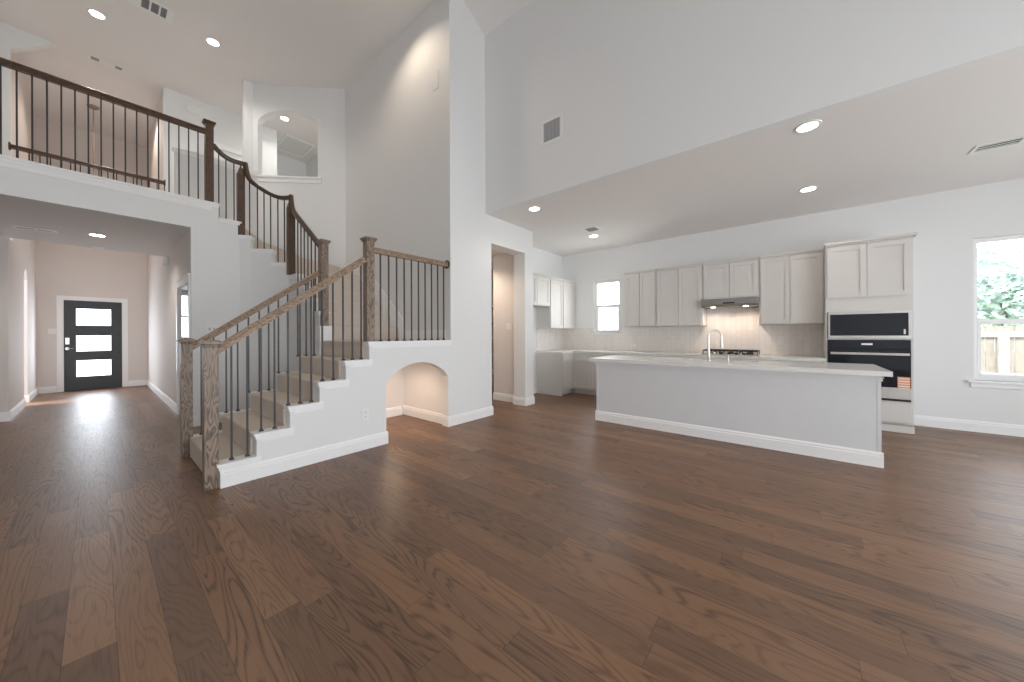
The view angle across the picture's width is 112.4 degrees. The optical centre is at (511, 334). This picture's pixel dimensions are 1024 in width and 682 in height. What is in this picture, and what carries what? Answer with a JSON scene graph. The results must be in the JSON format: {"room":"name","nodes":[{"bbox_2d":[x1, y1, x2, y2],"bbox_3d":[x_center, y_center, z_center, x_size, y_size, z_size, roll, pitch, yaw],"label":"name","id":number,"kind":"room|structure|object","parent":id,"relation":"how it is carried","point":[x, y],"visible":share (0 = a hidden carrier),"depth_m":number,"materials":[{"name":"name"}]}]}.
{"room":"open-plan living room","nodes":[
{"label":"open-plan living room","id":0,"kind":"room"},
{"bbox_2d":[0,53,36,411],"bbox_3d":[-8.825,-1.779,6.127,3.700,6.100,0.140,0,0,40],"label":"wall","id":1,"kind":"structure","parent":0,"point":[18,322],"depth_m":5.68,"materials":[{"name":"white paint"}]},
{"bbox_2d":[0,388,37,421],"bbox_3d":[-9.801,1.206,4.917,3.716,0.138,3.296,0,0,40],"label":"baseboard","id":2,"kind":"structure","parent":1,"relation":"attached to","point":[4,416],"depth_m":5.46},
{"bbox_2d":[0,21,56,156],"bbox_3d":[-8.548,-3.328,4.129,0.120,3.004,3.700,0,0,40],"label":"wall","id":3,"kind":"structure","parent":0,"point":[13,39],"depth_m":5.19,"materials":[{"name":"white paint"}]},
{"bbox_2d":[0,196,188,255],"bbox_3d":[-6.897,-1.620,3.748,2.600,0.366,5.206,0,0,40],"label":"ceiling","id":4,"kind":"structure","parent":0,"point":[72,226],"depth_m":4.68,"materials":[{"name":"white paint"}]},
{"bbox_2d":[11,225,57,233],"bbox_3d":[-6.528,-1.434,4.698,0.170,0.008,0.360,0,0,40],"label":"ceiling vent","id":5,"kind":"object","parent":4,"relation":"in","point":[13,226],"visible":1,"depth_m":4.68,"materials":[{"name":"white plastic"}]},
{"bbox_2d":[90,246,103,249],"bbox_3d":[-6.824,-1.415,5.643,0.140,0.044,0.140,0,0,40],"label":"smoke detector","id":6,"kind":"object","parent":4,"relation":"attached to","point":[92,247],"visible":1,"depth_m":5.61,"materials":[{"name":"white plastic"}]},
{"bbox_2d":[87,233,107,236],"bbox_3d":[-6.013,-1.436,4.976,0.190,0.010,0.190,0,0,40],"label":"recessed light","id":7,"kind":"object","parent":4,"relation":"in","point":[91,234],"visible":1,"depth_m":4.97,"materials":[{"name":"white"}]},
{"bbox_2d":[36,117,187,386],"bbox_3d":[-9.038,-1.778,8.884,0.140,6.100,4.600,0,0,40],"label":"wall","id":8,"kind":"structure","parent":0,"point":[61,269],"depth_m":7.90,"materials":[{"name":"white paint"}]},
{"bbox_2d":[48,329,55,333],"bbox_3d":[-10.067,-0.069,7.509,0.011,0.115,0.110,0,0,40],"label":"light switch","id":9,"kind":"object","parent":8,"relation":"attached to","point":[50,331],"visible":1,"depth_m":7.51,"materials":[{"name":"white plastic"}]},
{"bbox_2d":[56,295,127,391],"bbox_3d":[-9.729,0.207,7.986,0.185,2.135,1.046,0,0,40],"label":"door","id":10,"kind":"structure","parent":8,"relation":"in","point":[67,329],"depth_m":7.91,"materials":[{"name":"black wood"}]},
{"bbox_2d":[37,379,147,393],"bbox_3d":[-9.668,1.206,7.984,0.016,0.138,1.635,0,0,40],"label":"baseboard","id":11,"kind":"structure","parent":8,"relation":"attached to","point":[51,389],"depth_m":7.53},
{"bbox_2d":[182,294,187,337],"bbox_3d":[-8.783,-0.479,9.163,0.050,1.200,0.650,0,0,40],"label":"window","id":12,"kind":"structure","parent":8,"relation":"in","point":[182,294],"depth_m":9.17,"materials":[{"name":"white glass"}]},
{"bbox_2d":[0,166,320,416],"bbox_3d":[-5.001,-0.282,2.741,1.600,3.074,6.060,0,0,40],"label":"wall","id":13,"kind":"structure","parent":0,"point":[228,280],"depth_m":4.82,"materials":[{"name":"white paint"}]},
{"bbox_2d":[0,154,220,209],"bbox_3d":[-5.846,-1.784,2.892,0.152,0.114,5.225,0,0,40],"label":"trim","id":14,"kind":"structure","parent":13,"relation":"on","point":[5,161],"depth_m":4.02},
{"bbox_2d":[0,57,215,201],"bbox_3d":[-5.861,-2.414,2.880,0.134,1.154,5.170,0,0,40],"label":"balcony railing","id":15,"kind":"object","parent":14,"relation":"on","point":[208,130],"visible":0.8,"depth_m":4.21,"materials":[{"name":"brown wood"}]},
{"bbox_2d":[193,415,221,426],"bbox_3d":[-3.506,1.180,4.515,1.415,0.138,1.228,0,0,40],"label":"baseboard","id":16,"kind":"structure","parent":13,"relation":"attached to","point":[196,419],"depth_m":4.67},
{"bbox_2d":[206,325,221,332],"bbox_3d":[-4.177,-0.073,4.811,0.011,0.115,0.170,0,0,40],"label":"light switch","id":17,"kind":"object","parent":13,"relation":"attached to","point":[209,328],"visible":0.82,"depth_m":4.78,"materials":[{"name":"white plastic"}]},
{"bbox_2d":[174,152,256,236],"bbox_3d":[-4.832,-2.184,5.649,0.110,1.284,1.030,0,0,40],"label":"wall","id":18,"kind":"structure","parent":0,"point":[183,158],"depth_m":5.62,"materials":[{"name":"white paint"}]},
{"bbox_2d":[172,145,257,175],"bbox_3d":[-4.842,-2.811,5.639,0.160,0.090,1.055,0,0,40],"label":"trim","id":19,"kind":"structure","parent":18,"relation":"attached to","point":[183,151],"depth_m":5.55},
{"bbox_2d":[0,0,433,162],"bbox_3d":[-6.361,-4.749,5.074,9.061,0.120,7.950,0,0,40],"label":"ceiling","id":20,"kind":"structure","parent":0,"point":[306,43],"depth_m":5.64,"materials":[{"name":"white paint"}]},
{"bbox_2d":[89,104,99,174],"bbox_3d":[-8.592,-3.255,7.045,0.280,2.850,0.280,0,0,40],"label":"pendant light","id":21,"kind":"object","parent":20,"relation":"hanging from","point":[91,106],"visible":0.41,"depth_m":7.04,"materials":[{"name":"brown metal"}]},
{"bbox_2d":[87,8,106,19],"bbox_3d":[-6.078,-4.686,5.023,0.190,0.010,0.190,0,0,40],"label":"recessed light","id":22,"kind":"object","parent":20,"relation":"in","point":[97,14],"visible":1,"depth_m":5.02,"materials":[{"name":"white plastic"}]},
{"bbox_2d":[88,53,123,72],"bbox_3d":[-7.006,-4.682,5.925,0.170,0.008,0.400,0,0,40],"label":"ceiling vent","id":23,"kind":"object","parent":20,"relation":"in","point":[91,57],"visible":1,"depth_m":5.92,"materials":[{"name":"white plastic"}]},
{"bbox_2d":[128,0,174,23],"bbox_3d":[-5.159,-4.690,4.912,0.330,0.008,0.440,0,0,40],"label":"ceiling vent","id":24,"kind":"object","parent":20,"relation":"in","point":[153,7],"visible":1,"depth_m":4.94,"materials":[{"name":"white plastic"}]},
{"bbox_2d":[205,37,220,46],"bbox_3d":[-4.802,-4.691,5.509,0.190,0.010,0.190,0,0,40],"label":"recessed light","id":25,"kind":"object","parent":20,"relation":"in","point":[210,40],"visible":1,"depth_m":5.50,"materials":[{"name":"white plastic"}]},
{"bbox_2d":[280,116,289,120],"bbox_3d":[-4.942,-4.690,7.459,0.190,0.010,0.190,0,0,40],"label":"recessed light","id":26,"kind":"object","parent":20,"relation":"in","point":[284,118],"visible":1,"depth_m":7.45,"materials":[{"name":"white plastic"}]},
{"bbox_2d":[277,134,314,157],"bbox_3d":[-5.437,-4.684,8.572,0.890,0.017,0.640,0,0,40],"label":"attic hatch","id":27,"kind":"object","parent":20,"relation":"attached to","point":[294,146],"visible":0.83,"depth_m":8.56,"materials":[{"name":"white paint"}]},
{"bbox_2d":[147,86,317,402],"bbox_3d":[-5.690,-1.792,7.685,6.550,6.100,2.985,0,0,40],"label":"wall","id":28,"kind":"structure","parent":0,"point":[228,127],"depth_m":6.88,"materials":[{"name":"white paint"}]},
{"bbox_2d":[147,380,175,412],"bbox_3d":[-7.215,1.195,7.009,5.040,0.138,0.016,0,0,40],"label":"baseboard","id":29,"kind":"structure","parent":28,"relation":"attached to","point":[165,398],"depth_m":6.56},
{"bbox_2d":[162,256,167,267],"bbox_3d":[-6.172,-1.285,6.102,0.140,0.190,0.071,0,0,40],"label":"door chime","id":30,"kind":"object","parent":28,"relation":"attached to","point":[165,265],"visible":1,"depth_m":6.07,"materials":[{"name":"white plastic"}]},
{"bbox_2d":[175,273,190,414],"bbox_3d":[-4.815,0.214,5.037,1.200,2.080,0.065,0,0,40],"label":"trim","id":31,"kind":"structure","parent":28,"relation":"attached to","point":[183,282],"depth_m":5.34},
{"bbox_2d":[185,104,201,117],"bbox_3d":[-6.300,-4.435,6.795,0.060,0.150,0.240,0,0,40],"label":"wall box","id":32,"kind":"object","parent":28,"relation":"attached to","point":[190,109],"visible":1,"depth_m":6.77,"materials":[{"name":"white plastic"}]},
{"bbox_2d":[214,142,241,162],"bbox_3d":[-5.944,-2.897,7.297,0.089,2.119,0.930,0,0,40],"label":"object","id":33,"kind":"structure","parent":28,"relation":"in","point":[235,151],"depth_m":7.24,"materials":[{"name":"white paint"}]},
{"bbox_2d":[242,79,345,269],"bbox_3d":[-4.106,-1.799,6.548,1.837,6.100,0.223,0,0,-9],"label":"wall","id":34,"kind":"structure","parent":0,"point":[322,207],"depth_m":6.52,"materials":[{"name":"white paint"}]},
{"bbox_2d":[257,175,322,183],"bbox_3d":[-4.205,-2.924,6.529,1.219,0.112,0.160,0,0,-5],"label":"sill","id":35,"kind":"structure","parent":34,"relation":"attached to","point":[265,178],"depth_m":6.46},
{"bbox_2d":[219,0,533,487],"bbox_3d":[-1.098,-2.111,4.512,0.250,6.700,4.308,0,0,40],"label":"wall","id":36,"kind":"structure","parent":0,"point":[470,234],"depth_m":4.78,"materials":[{"name":"white paint"}]},
{"bbox_2d":[220,431,387,488],"bbox_3d":[-1.925,1.173,3.372,0.126,0.138,1.478,0,0,40],"label":"baseboard","id":37,"kind":"structure","parent":36,"relation":"attached to","point":[238,475],"depth_m":3.19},
{"bbox_2d":[362,408,368,420],"bbox_3d":[-1.584,0.866,3.704,0.008,0.118,0.075,0,0,40],"label":"power outlet","id":38,"kind":"object","parent":36,"relation":"attached to","point":[365,412],"visible":1,"depth_m":3.70,"materials":[{"name":"white plastic"}]},
{"bbox_2d":[448,406,492,426],"bbox_3d":[-0.623,1.168,4.964,0.146,0.138,0.888,0,0,40],"label":"baseboard","id":39,"kind":"object","parent":36,"relation":"attached to","point":[460,418],"visible":0.85,"depth_m":4.87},
{"bbox_2d":[345,0,443,413],"bbox_3d":[-2.055,-1.857,5.717,3.002,6.200,0.120,0,0,40],"label":"wall","id":40,"kind":"structure","parent":0,"point":[394,116],"depth_m":5.30,"materials":[{"name":"white paint"}]},
{"bbox_2d":[433,71,438,90],"bbox_3d":[-1.072,-3.562,4.817,0.120,0.240,0.006,0,0,40],"label":"wall plate","id":41,"kind":"object","parent":40,"relation":"attached to","point":[435,75],"visible":1,"depth_m":4.81,"materials":[{"name":"white plastic"}]},
{"bbox_2d":[386,367,403,413],"bbox_3d":[-1.666,0.762,4.620,1.062,0.957,1.091,0,0,40],"label":"wall","id":42,"kind":"structure","parent":0,"point":[394,386],"depth_m":5.24,"materials":[{"name":"white paint"}]},
{"bbox_2d":[386,405,447,426],"bbox_3d":[-1.580,1.172,4.589,1.112,0.138,1.030,0,0,40],"label":"baseboard","id":43,"kind":"structure","parent":42,"relation":"attached to","point":[436,417],"depth_m":5.07,"materials":[{"name":"white wood"}]},
{"bbox_2d":[463,0,530,35],"bbox_3d":[0.090,-5.252,-0.267,7.688,2.300,7.931,0,0,40],"label":"ceiling","id":44,"kind":"structure","parent":0,"point":[488,14],"depth_m":4.85,"materials":[{"name":"white paint"}]},
{"bbox_2d":[491,249,513,394],"bbox_3d":[-0.683,-0.153,6.506,1.662,2.780,2.835,0,0,40],"label":"wall","id":45,"kind":"structure","parent":0,"point":[502,264],"depth_m":6.36,"materials":[{"name":"white paint"}]},
{"bbox_2d":[506,323,511,329],"bbox_3d":[-0.056,-0.146,6.262,0.120,0.115,0.011,0,0,40],"label":"light switch","id":46,"kind":"object","parent":45,"relation":"attached to","point":[508,325],"visible":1,"depth_m":6.27,"materials":[{"name":"white plastic"}]},
{"bbox_2d":[493,386,536,405],"bbox_3d":[0.287,1.164,6.617,0.848,0.138,1.196,0,0,40],"label":"baseboard","id":47,"kind":"structure","parent":45,"relation":"attached to","point":[515,400],"depth_m":6.09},
{"bbox_2d":[0,385,1023,681],"bbox_3d":[-2.358,1.304,3.813,16.900,0.120,11.270,0,0,40],"label":"floor","id":48,"kind":"structure","parent":0,"point":[546,540],"depth_m":1.91,"materials":[{"name":"brown wood"}]},
{"bbox_2d":[190,217,451,470],"bbox_3d":[-3.014,-0.201,4.853,3.694,2.909,2.443,0,0,40],"label":"staircase","id":49,"kind":"structure","parent":48,"relation":"on","point":[239,417],"depth_m":3.92,"materials":[{"name":"beige carpet"}]},
{"bbox_2d":[176,238,330,457],"bbox_3d":[-2.913,-0.002,4.023,0.136,2.497,1.462,0,0,41],"label":"stair railing","id":50,"kind":"object","parent":49,"relation":"on","point":[186,345],"visible":0.81,"depth_m":3.84,"materials":[{"name":"brown wood"}]},
{"bbox_2d":[214,143,318,310],"bbox_3d":[-3.347,-1.503,4.903,1.770,2.405,0.471,0,0,10],"label":"stair railing","id":51,"kind":"object","parent":49,"relation":"on","point":[291,213],"visible":0.95,"depth_m":5.03,"materials":[{"name":"brown wood"}]},
{"bbox_2d":[197,236,377,490],"bbox_3d":[-2.017,0.080,3.297,0.134,2.325,1.479,0,0,40],"label":"stair railing","id":52,"kind":"object","parent":49,"relation":"on","point":[211,349],"visible":0.99,"depth_m":3.11,"materials":[{"name":"brown wood"}]},
{"bbox_2d":[375,247,449,340],"bbox_3d":[-1.215,-0.463,4.255,0.116,1.083,1.073,0,0,40],"label":"landing railing","id":53,"kind":"object","parent":49,"relation":"on","point":[445,264],"visible":0.86,"depth_m":4.22,"materials":[{"name":"brown wood"}]},
{"bbox_2d":[536,353,573,395],"bbox_3d":[0.918,0.808,7.205,0.637,0.844,0.507,0,0,40],"label":"base cabinet","id":54,"kind":"object","parent":48,"relation":"on","point":[554,372],"visible":0.98,"depth_m":7.00,"materials":[{"name":"paint"}]},
{"bbox_2d":[573,353,609,394],"bbox_3d":[1.770,0.805,7.136,0.801,0.844,0.636,0,0,40],"label":"base cabinet","id":55,"kind":"object","parent":48,"relation":"on","point":[584,370],"visible":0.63,"depth_m":6.98,"materials":[{"name":"paint"}]},
{"bbox_2d":[536,349,825,361],"bbox_3d":[2.586,0.358,6.180,4.520,0.040,1.071,0,0,40],"label":"countertop","id":56,"kind":"structure","parent":55,"relation":"on","point":[557,351],"depth_m":5.89,"materials":[{"name":"white stone"}]},
{"bbox_2d":[701,349,760,355],"bbox_3d":[3.587,0.295,5.631,0.770,0.076,0.510,0,0,40],"label":"cooktop","id":57,"kind":"object","parent":56,"relation":"in","point":[749,352],"visible":0.93,"depth_m":5.48,"materials":[{"name":"metal"}]},
{"bbox_2d":[700,357,758,359],"bbox_3d":[3.593,0.797,5.630,0.793,0.844,0.636,0,0,40],"label":"base cabinet","id":58,"kind":"object","parent":48,"relation":"on","point":[700,357],"visible":0.02,"depth_m":5.38,"materials":[{"name":"paint"}]},
{"bbox_2d":[595,362,883,467],"bbox_3d":[2.561,0.804,4.353,2.842,0.838,0.870,0,0,40],"label":"kitchen island","id":59,"kind":"object","parent":48,"relation":"on","point":[837,417],"visible":0.87,"depth_m":3.74,"materials":[{"name":"paint"}]},
{"bbox_2d":[589,355,892,376],"bbox_3d":[2.567,0.361,4.385,2.972,0.046,0.970,0,0,40],"label":"island countertop","id":60,"kind":"structure","parent":59,"relation":"on","point":[789,366],"depth_m":3.92,"materials":[{"name":"white stone"}]},
{"bbox_2d":[706,329,722,360],"bbox_3d":[2.627,0.135,4.461,0.235,0.406,0.076,0,0,-11],"label":"kitchen faucet","id":61,"kind":"object","parent":60,"relation":"on","point":[721,336],"visible":1,"depth_m":4.43,"materials":[{"name":"silver metal"}]},
{"bbox_2d":[759,359,820,361],"bbox_3d":[4.184,0.794,5.142,0.734,0.844,0.636,0,0,40],"label":"base cabinet","id":62,"kind":"object","parent":48,"relation":"on","point":[759,359],"visible":0.02,"depth_m":4.91,"materials":[{"name":"paint"}]},
{"bbox_2d":[823,232,917,433],"bbox_3d":[4.774,-0.009,4.639,0.822,2.446,0.657,0,0,40],"label":"oven tower","id":63,"kind":"object","parent":48,"relation":"on","point":[875,273],"visible":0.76,"depth_m":4.37,"materials":[{"name":"paint"}]},
{"bbox_2d":[827,340,910,401],"bbox_3d":[4.724,0.451,4.597,0.744,0.757,0.597,0,0,40],"label":"wall oven","id":64,"kind":"object","parent":63,"relation":"in","point":[894,356],"visible":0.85,"depth_m":4.30,"materials":[{"name":"black glass"}]},
{"bbox_2d":[898,378,909,389],"bbox_3d":[4.803,0.606,4.204,0.094,0.134,0.001,0,0,40],"label":"print","id":65,"kind":"object","parent":64,"relation":"attached to","point":[903,383],"depth_m":4.20},
{"bbox_2d":[827,310,910,338],"bbox_3d":[4.722,-0.124,4.598,0.744,0.353,0.496,0,0,40],"label":"microwave","id":66,"kind":"object","parent":63,"relation":"in","point":[891,324],"visible":0.96,"depth_m":4.39,"materials":[{"name":"metal"}]},
{"bbox_2d":[533,247,561,386],"bbox_3d":[0.495,-0.418,7.297,0.120,3.300,2.007,0,0,40],"label":"wall","id":67,"kind":"structure","parent":0,"point":[544,262],"depth_m":7.41,"materials":[{"name":"white paint"}]},
{"bbox_2d":[533,272,550,306],"bbox_3d":[0.353,-0.874,6.744,0.365,0.612,0.933,0,0,40],"label":"upper cabinet","id":68,"kind":"object","parent":67,"relation":"attached to","point":[541,283],"visible":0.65,"depth_m":6.77,"materials":[{"name":"paint"}]},
{"bbox_2d":[536,276,563,328],"bbox_3d":[0.812,-0.654,7.298,0.365,1.055,0.496,0,0,40],"label":"upper cabinet","id":69,"kind":"object","parent":67,"relation":"attached to","point":[551,317],"visible":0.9,"depth_m":7.17,"materials":[{"name":"paint"}]},
{"bbox_2d":[557,280,575,328],"bbox_3d":[1.145,-0.655,7.701,0.365,1.055,0.541,0,0,40],"label":"upper cabinet","id":70,"kind":"object","parent":67,"relation":"attached to","point":[568,286],"visible":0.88,"depth_m":7.58,"materials":[{"name":"paint"}]},
{"bbox_2d":[485,0,1023,215],"bbox_3d":[2.596,-3.502,2.760,7.688,3.350,0.120,0,0,40],"label":"wall header","id":71,"kind":"structure","parent":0,"point":[637,85],"depth_m":3.41,"materials":[{"name":"white paint"}]},
{"bbox_2d":[541,112,562,146],"bbox_3d":[0.509,-2.623,4.404,0.320,0.320,0.008,0,0,40],"label":"air vent","id":72,"kind":"object","parent":71,"relation":"in","point":[551,128],"visible":1,"depth_m":4.39,"materials":[{"name":"white plastic"}]},
{"bbox_2d":[492,54,1023,256],"bbox_3d":[3.391,-1.890,4.275,8.403,0.120,3.219,0,0,40],"label":"ceiling","id":73,"kind":"structure","parent":0,"point":[917,140],"depth_m":3.84,"materials":[{"name":"white paint"}]},
{"bbox_2d":[528,206,540,210],"bbox_3d":[0.327,-1.812,4.957,0.190,0.010,0.190,0,0,40],"label":"recessed light","id":74,"kind":"object","parent":73,"relation":"in","point":[532,208],"visible":1,"depth_m":4.93,"materials":[{"name":"white"}]},
{"bbox_2d":[582,226,601,232],"bbox_3d":[1.386,-1.818,5.943,0.260,0.008,0.260,0,0,40],"label":"ceiling vent","id":75,"kind":"object","parent":73,"relation":"in","point":[594,228],"visible":1,"depth_m":5.94,"materials":[{"name":"white plastic"}]},
{"bbox_2d":[794,119,821,132],"bbox_3d":[2.596,-1.822,3.012,0.190,0.010,0.190,0,0,40],"label":"recessed light","id":76,"kind":"object","parent":73,"relation":"in","point":[810,125],"visible":1,"depth_m":3.00,"materials":[{"name":"white plastic"}]},
{"bbox_2d":[798,186,817,191],"bbox_3d":[3.728,-1.827,4.320,0.190,0.010,0.190,0,0,40],"label":"recessed light","id":77,"kind":"object","parent":73,"relation":"in","point":[809,188],"visible":1,"depth_m":4.32,"materials":[{"name":"white"}]},
{"bbox_2d":[968,135,1023,154],"bbox_3d":[4.698,-1.831,3.312,0.320,0.008,0.200,0,0,40],"label":"ceiling vent","id":78,"kind":"object","parent":73,"relation":"in","point":[1016,140],"visible":1,"depth_m":3.31,"materials":[{"name":"white plastic"}]},
{"bbox_2d":[562,178,1023,424],"bbox_3d":[4.372,-0.434,5.488,8.443,3.300,0.140,0,0,40],"label":"wall","id":79,"kind":"structure","parent":0,"point":[947,223],"depth_m":4.51,"materials":[{"name":"white paint"}]},
{"bbox_2d":[595,279,619,333],"bbox_3d":[2.058,-0.583,7.384,0.595,1.160,0.142,0,0,40],"label":"window","id":80,"kind":"structure","parent":79,"relation":"in","point":[597,331],"depth_m":7.46,"materials":[{"name":"white plastic"}]},
{"bbox_2d":[624,269,660,326],"bbox_3d":[2.538,-0.681,6.663,0.591,1.065,0.379,0,0,40],"label":"upper cabinet","id":81,"kind":"object","parent":79,"relation":"attached to","point":[640,286],"visible":0.98,"depth_m":6.51,"materials":[{"name":"paint"}]},
{"bbox_2d":[536,307,822,355],"bbox_3d":[2.588,-0.120,6.186,4.520,0.914,1.056,0,0,40],"label":"backsplash","id":82,"kind":"structure","parent":79,"relation":"attached to","point":[740,328],"depth_m":6.09,"materials":[{"name":"tile"}]},
{"bbox_2d":[655,263,706,326],"bbox_3d":[3.064,-0.683,6.229,0.766,1.065,0.379,0,0,40],"label":"upper cabinet","id":83,"kind":"object","parent":79,"relation":"attached to","point":[679,289],"visible":0.97,"depth_m":6.07,"materials":[{"name":"paint"}]},
{"bbox_2d":[702,256,758,299],"bbox_3d":[3.662,-0.901,5.734,0.778,0.634,0.379,0,0,40],"label":"upper cabinet","id":84,"kind":"object","parent":79,"relation":"attached to","point":[732,278],"visible":0.94,"depth_m":5.58,"materials":[{"name":"paint"}]},
{"bbox_2d":[701,297,758,308],"bbox_3d":[3.618,-0.512,5.680,0.776,0.138,0.500,0,0,40],"label":"range hood","id":85,"kind":"object","parent":84,"relation":"attached to","point":[744,302],"visible":0.99,"depth_m":5.52,"materials":[{"name":"metal"}]},
{"bbox_2d":[759,248,823,324],"bbox_3d":[4.254,-0.688,5.246,0.748,1.065,0.379,0,0,40],"label":"upper cabinet","id":86,"kind":"object","parent":79,"relation":"attached to","point":[791,284],"visible":1,"depth_m":5.10,"materials":[{"name":"paint"}]},
{"bbox_2d":[914,415,1023,436],"bbox_3d":[6.397,1.138,3.721,2.880,0.138,0.016,0,0,40],"label":"baseboard","id":87,"kind":"structure","parent":79,"relation":"attached to","point":[919,420],"depth_m":4.27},
{"bbox_2d":[967,234,1023,389],"bbox_3d":[6.143,-0.269,3.987,1.082,1.845,0.180,0,0,40],"label":"window","id":88,"kind":"structure","parent":79,"relation":"in","point":[997,380],"depth_m":4.23,"materials":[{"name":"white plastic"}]},
{"bbox_3d":[-6.545,-1.685,5.204,4.090,0.300,7.900,0,0,40],"label":"floor","id":89,"kind":"structure","parent":0,"visible":0},
{"bbox_3d":[-6.918,-1.819,5.703,0.120,0.032,1.635,0,0,40],"label":"trim","id":90,"kind":"structure","parent":89,"relation":"attached to","visible":0},
{"bbox_2d":[8,141,165,190],"bbox_3d":[-6.913,-2.340,5.697,0.120,1.014,1.633,0,0,40],"label":"gallery railing","id":91,"kind":"object","parent":90,"relation":"on","point":[10,146],"visible":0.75,"depth_m":5.59,"materials":[{"name":"brown wood"}]},
{"label":"outside","id":92,"kind":"structure","parent":0,"visible":0},
{"bbox_3d":[16.593,1.464,20.087,50.000,0.100,37.900,0,0,40],"label":"ground","id":93,"kind":"structure","parent":92,"visible":0},
{"bbox_2d":[977,241,1023,325],"bbox_3d":[18.779,-1.061,12.963,5.356,4.958,4.978,0,0,40],"label":"leafy tree","id":94,"kind":"object","parent":93,"relation":"on","point":[1001,295],"visible":0.52,"depth_m":12.43,"materials":[{"name":"green plant"}]},
{"bbox_2d":[981,326,1023,374],"bbox_3d":[11.172,0.622,8.836,18.027,1.630,0.190,0,0,40],"label":"wooden fence","id":95,"kind":"object","parent":93,"relation":"on","point":[997,342],"visible":0.02,"depth_m":8.24,"materials":[{"name":"brown wood"}]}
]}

